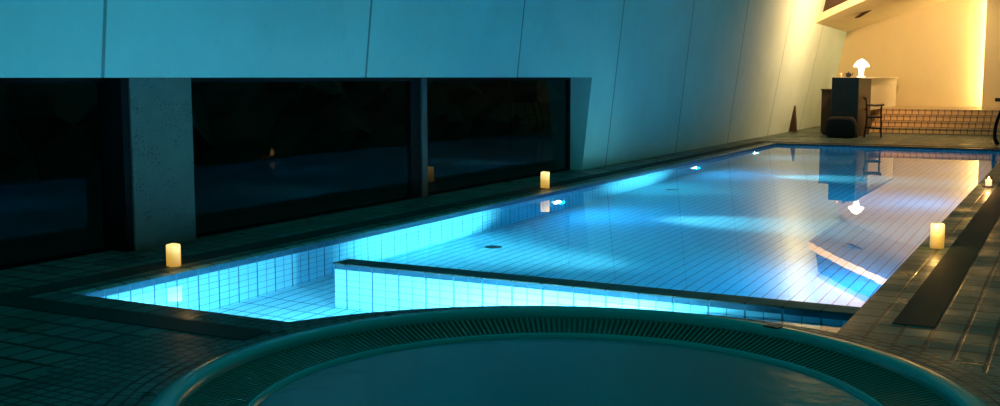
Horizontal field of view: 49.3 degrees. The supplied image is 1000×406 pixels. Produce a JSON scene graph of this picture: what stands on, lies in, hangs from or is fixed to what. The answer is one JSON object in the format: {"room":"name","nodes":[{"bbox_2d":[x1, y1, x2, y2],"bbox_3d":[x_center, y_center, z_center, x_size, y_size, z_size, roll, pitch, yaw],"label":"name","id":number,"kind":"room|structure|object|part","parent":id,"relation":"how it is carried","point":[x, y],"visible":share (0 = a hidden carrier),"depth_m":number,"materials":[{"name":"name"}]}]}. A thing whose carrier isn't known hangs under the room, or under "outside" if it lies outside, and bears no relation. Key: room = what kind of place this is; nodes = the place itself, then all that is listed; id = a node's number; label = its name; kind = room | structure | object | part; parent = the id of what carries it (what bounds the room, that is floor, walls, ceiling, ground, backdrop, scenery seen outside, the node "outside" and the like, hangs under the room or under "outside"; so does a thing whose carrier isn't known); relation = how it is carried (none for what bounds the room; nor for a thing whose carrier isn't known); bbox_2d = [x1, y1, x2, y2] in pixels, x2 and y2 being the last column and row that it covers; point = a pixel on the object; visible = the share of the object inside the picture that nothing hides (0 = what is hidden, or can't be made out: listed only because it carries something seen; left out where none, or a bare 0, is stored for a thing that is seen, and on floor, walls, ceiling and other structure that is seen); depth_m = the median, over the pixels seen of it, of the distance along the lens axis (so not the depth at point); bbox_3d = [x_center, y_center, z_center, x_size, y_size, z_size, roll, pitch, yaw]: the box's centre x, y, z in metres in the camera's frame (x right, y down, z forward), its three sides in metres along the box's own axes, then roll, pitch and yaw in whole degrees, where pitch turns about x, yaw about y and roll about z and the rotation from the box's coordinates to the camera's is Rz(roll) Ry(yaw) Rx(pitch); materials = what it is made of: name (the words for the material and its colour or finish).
{"room":"spa","nodes":[
{"label":"spa","id":0,"kind":"room"},
{"bbox_2d":[0,0,846,169],"bbox_3d":[2.012,-3.318,15.628,1.360,5.600,32.000,3,7,28],"label":"wall","id":1,"kind":"structure","parent":0,"point":[650,78],"depth_m":13.12,"materials":[{"name":"paint"}]},
{"bbox_2d":[0,78,109,269],"bbox_3d":[-4.549,0.055,5.202,0.070,1.295,6.870,3,7,28],"label":"window","id":2,"kind":"structure","parent":1,"relation":"in","point":[51,257],"depth_m":7.77,"materials":[{"name":"metal"}]},
{"bbox_2d":[98,78,133,251],"bbox_3d":[-2.868,-0.285,8.141,0.235,1.295,0.071,3,7,28],"label":"window frame","id":3,"kind":"structure","parent":1,"relation":"attached to","point":[113,92],"depth_m":8.10,"materials":[{"name":"metal"}]},
{"bbox_2d":[128,78,195,250],"bbox_3d":[-2.696,-0.321,8.448,0.250,1.295,0.636,3,7,28],"label":"wall pier","id":4,"kind":"object","parent":1,"relation":"attached to","point":[160,109],"visible":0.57,"depth_m":8.37,"materials":[{"name":"concrete"}]},
{"bbox_2d":[191,77,570,237],"bbox_3d":[-0.782,-0.732,12.000,0.090,1.295,7.470,3,7,28],"label":"window","id":5,"kind":"structure","parent":1,"relation":"in","point":[415,87],"depth_m":11.70,"materials":[{"name":"metal"}]},
{"bbox_2d":[70,143,773,294],"bbox_3d":[1.425,-0.305,14.074,0.090,0.030,17.130,3,7,28],"label":"trim","id":6,"kind":"structure","parent":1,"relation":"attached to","point":[480,206],"depth_m":8.92,"materials":[{"name":"tile"}]},
{"bbox_2d":[0,141,999,340],"bbox_3d":[3.330,-0.201,13.072,5.080,0.014,17.950,3,7,28],"label":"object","id":7,"kind":"structure","parent":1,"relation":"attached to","point":[925,308],"depth_m":7.09,"materials":[{"name":"grey tile"}]},
{"bbox_2d":[166,243,180,266],"bbox_3d":[-2.258,0.360,7.531,0.098,0.154,0.098,3,7,28],"label":"pillar candle","id":8,"kind":"object","parent":7,"relation":"on","point":[173,250],"visible":1,"depth_m":7.49,"materials":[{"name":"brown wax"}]},
{"bbox_2d":[541,171,549,187],"bbox_3d":[0.531,-0.272,12.829,0.106,0.192,0.106,3,7,28],"label":"pillar candle","id":9,"kind":"object","parent":7,"relation":"on","point":[545,176],"visible":1,"depth_m":12.79,"materials":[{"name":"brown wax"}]},
{"bbox_2d":[789,106,796,131],"bbox_3d":[7.011,-2.019,26.076,0.190,0.622,0.160,3,7,28],"label":"trim","id":10,"kind":"structure","parent":1,"relation":"attached to","point":[793,124],"depth_m":26.01,"materials":[{"name":"brown wood"}]},
{"bbox_2d":[0,126,999,405],"bbox_3d":[5.061,-0.343,14.348,8.420,0.016,32.000,3,7,28],"label":"floor","id":11,"kind":"structure","parent":0,"point":[47,359],"depth_m":5.90,"materials":[{"name":"tile"}]},
{"bbox_2d":[81,143,999,332],"bbox_3d":[3.330,0.591,13.163,4.221,1.600,17.090,3,7,28],"label":"swimming pool","id":12,"kind":"object","parent":11,"relation":"in","point":[802,235],"visible":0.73,"depth_m":8.60,"materials":[{"name":"tile"}]},
{"bbox_2d":[148,306,987,405],"bbox_3d":[0.270,1.570,4.571,3.336,1.630,3.336,3,7,28],"label":"hot tub","id":13,"kind":"object","parent":11,"relation":"in","point":[517,355],"visible":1,"depth_m":5.11,"materials":[{"name":"plastic"}]},
{"bbox_2d":[820,89,831,133],"bbox_3d":[7.593,-2.094,24.926,0.420,1.030,0.540,3,7,28],"label":"base cabinet","id":14,"kind":"object","parent":11,"relation":"on","point":[826,93],"visible":0.35,"depth_m":24.73,"materials":[{"name":"wood"}]},
{"bbox_2d":[825,113,856,137],"bbox_3d":[7.329,-1.667,23.374,0.620,0.540,0.260,3,7,28],"label":"bag","id":15,"kind":"object","parent":11,"relation":"on","point":[836,126],"visible":1,"depth_m":23.27,"materials":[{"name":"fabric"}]},
{"bbox_2d":[831,77,898,137],"bbox_3d":[8.772,-2.350,25.988,0.590,1.295,5.680,3,7,28],"label":"reception desk","id":16,"kind":"object","parent":11,"relation":"on","point":[847,92],"depth_m":23.79,"materials":[{"name":"wood"}]},
{"bbox_3d":[7.473,-2.069,23.581,0.560,1.290,0.180,3,7,28],"label":"panel","id":17,"kind":"part","parent":16,"relation":"part of","materials":[{"name":"wood"}]},
{"bbox_2d":[853,59,869,76],"bbox_3d":[8.060,-3.006,24.287,0.350,0.400,0.350,3,7,28],"label":"table lamp","id":18,"kind":"object","parent":16,"relation":"on","point":[861,64],"visible":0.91,"depth_m":24.21,"materials":[{"name":"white glass"}]},
{"bbox_3d":[8.060,-3.118,24.274,0.350,0.175,0.350,3,7,28],"label":"lamp shade","id":19,"kind":"part","parent":18,"relation":"part of","materials":[{"name":"white glass"}]},
{"bbox_2d":[860,77,898,78],"bbox_3d":[8.815,-2.986,25.994,0.590,0.033,5.500,3,7,28],"label":"countertop","id":20,"kind":"structure","parent":16,"relation":"on","point":[860,77],"depth_m":25.40,"materials":[{"name":"white laminate"}]},
{"bbox_3d":[9.152,-2.689,26.703,0.520,0.720,3.900,3,7,28],"label":"panel","id":21,"kind":"part","parent":16,"relation":"part of","materials":[{"name":"white laminate"}]},
{"bbox_2d":[862,96,883,137],"bbox_3d":[8.076,-1.869,23.607,0.454,0.892,0.469,2,7,18],"label":"armchair","id":22,"kind":"object","parent":11,"relation":"on","point":[863,97],"visible":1,"depth_m":23.47,"materials":[{"name":"brown wood"}]},
{"bbox_3d":[7.897,-1.840,23.506,0.079,0.858,0.040,-2,7,-13],"label":"leg","id":23,"kind":"part","parent":22,"relation":"part of","materials":[{"name":"brown wood"}]},
{"bbox_3d":[8.049,-2.104,23.377,0.383,0.068,0.068,3,7,22],"label":"armrest","id":24,"kind":"part","parent":22,"relation":"part of","materials":[{"name":"brown wood"}]},
{"bbox_3d":[8.198,-1.742,23.406,0.047,0.683,0.057,2,7,18],"label":"leg","id":25,"kind":"part","parent":22,"relation":"part of","materials":[{"name":"brown wood"}]},
{"bbox_2d":[930,223,944,248],"bbox_3d":[3.348,0.250,8.336,0.104,0.187,0.104,3,7,28],"label":"pillar candle","id":26,"kind":"object","parent":11,"relation":"on","point":[937,230],"visible":1,"depth_m":8.29,"materials":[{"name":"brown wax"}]},
{"bbox_2d":[983,176,993,187],"bbox_3d":[5.805,-0.256,12.937,0.130,0.135,0.130,3,7,28],"label":"candle jar","id":27,"kind":"object","parent":11,"relation":"on","point":[988,183],"visible":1,"depth_m":12.91,"materials":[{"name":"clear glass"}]},
{"bbox_2d":[993,111,999,144],"bbox_3d":[9.904,-1.565,20.932,0.745,0.925,0.388,3,7,28],"label":"pool handrail","id":28,"kind":"object","parent":11,"relation":"on","point":[995,140],"visible":1,"depth_m":20.96,"materials":[{"name":"metal"}]},
{"bbox_3d":[9.983,-1.582,21.081,0.745,0.925,0.048,3,7,28],"label":"rail","id":29,"kind":"part","parent":28,"relation":"part of","materials":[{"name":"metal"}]},
{"bbox_2d":[823,0,847,11],"bbox_3d":[11.073,-5.414,24.339,7.620,2.429,0.001,3,7,28],"label":"wall","id":30,"kind":"structure","parent":0,"point":[829,4],"depth_m":26.09,"materials":[{"name":"brown wood"}]},
{"bbox_2d":[816,0,947,31],"bbox_3d":[11.752,-5.136,25.662,7.620,1.927,3.900,3,7,28],"label":"ceiling","id":31,"kind":"structure","parent":0,"point":[842,16],"depth_m":26.95,"materials":[{"name":"beige paint"}]},
{"bbox_2d":[855,10,871,17],"bbox_3d":[9.017,-4.701,26.772,0.790,0.326,0.140,-5,8,-38],"label":"ceiling vent","id":32,"kind":"object","parent":31,"relation":"in","point":[864,13],"visible":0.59,"depth_m":26.63,"materials":[{"name":"black metal"}]},
{"bbox_2d":[836,0,986,106],"bbox_3d":[12.564,-4.109,27.683,8.350,4.400,0.200,3,7,28],"label":"wall","id":33,"kind":"structure","parent":0,"point":[936,51],"depth_m":28.34,"materials":[{"name":"beige paint"}]},
{"bbox_2d":[869,106,999,135],"bbox_3d":[12.022,-1.957,25.877,7.000,0.540,3.915,3,7,28],"label":"wall","id":34,"kind":"structure","parent":0,"point":[942,120],"depth_m":25.29,"materials":[{"name":"tile"}]},
{"bbox_2d":[982,0,999,107],"bbox_3d":[14.015,-4.126,26.350,4.150,3.660,0.220,3,7,28],"label":"wall pier","id":35,"kind":"object","parent":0,"point":[990,91],"visible":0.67,"depth_m":27.20,"materials":[{"name":"beige paint"}]},
{"label":"outside","id":36,"kind":"structure","parent":0,"visible":0},
{"bbox_2d":[0,129,563,262],"bbox_3d":[-3.834,-0.612,16.776,9.570,0.001,42.000,3,7,28],"label":"ground","id":37,"kind":"structure","parent":36,"point":[55,216],"depth_m":13.21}
]}

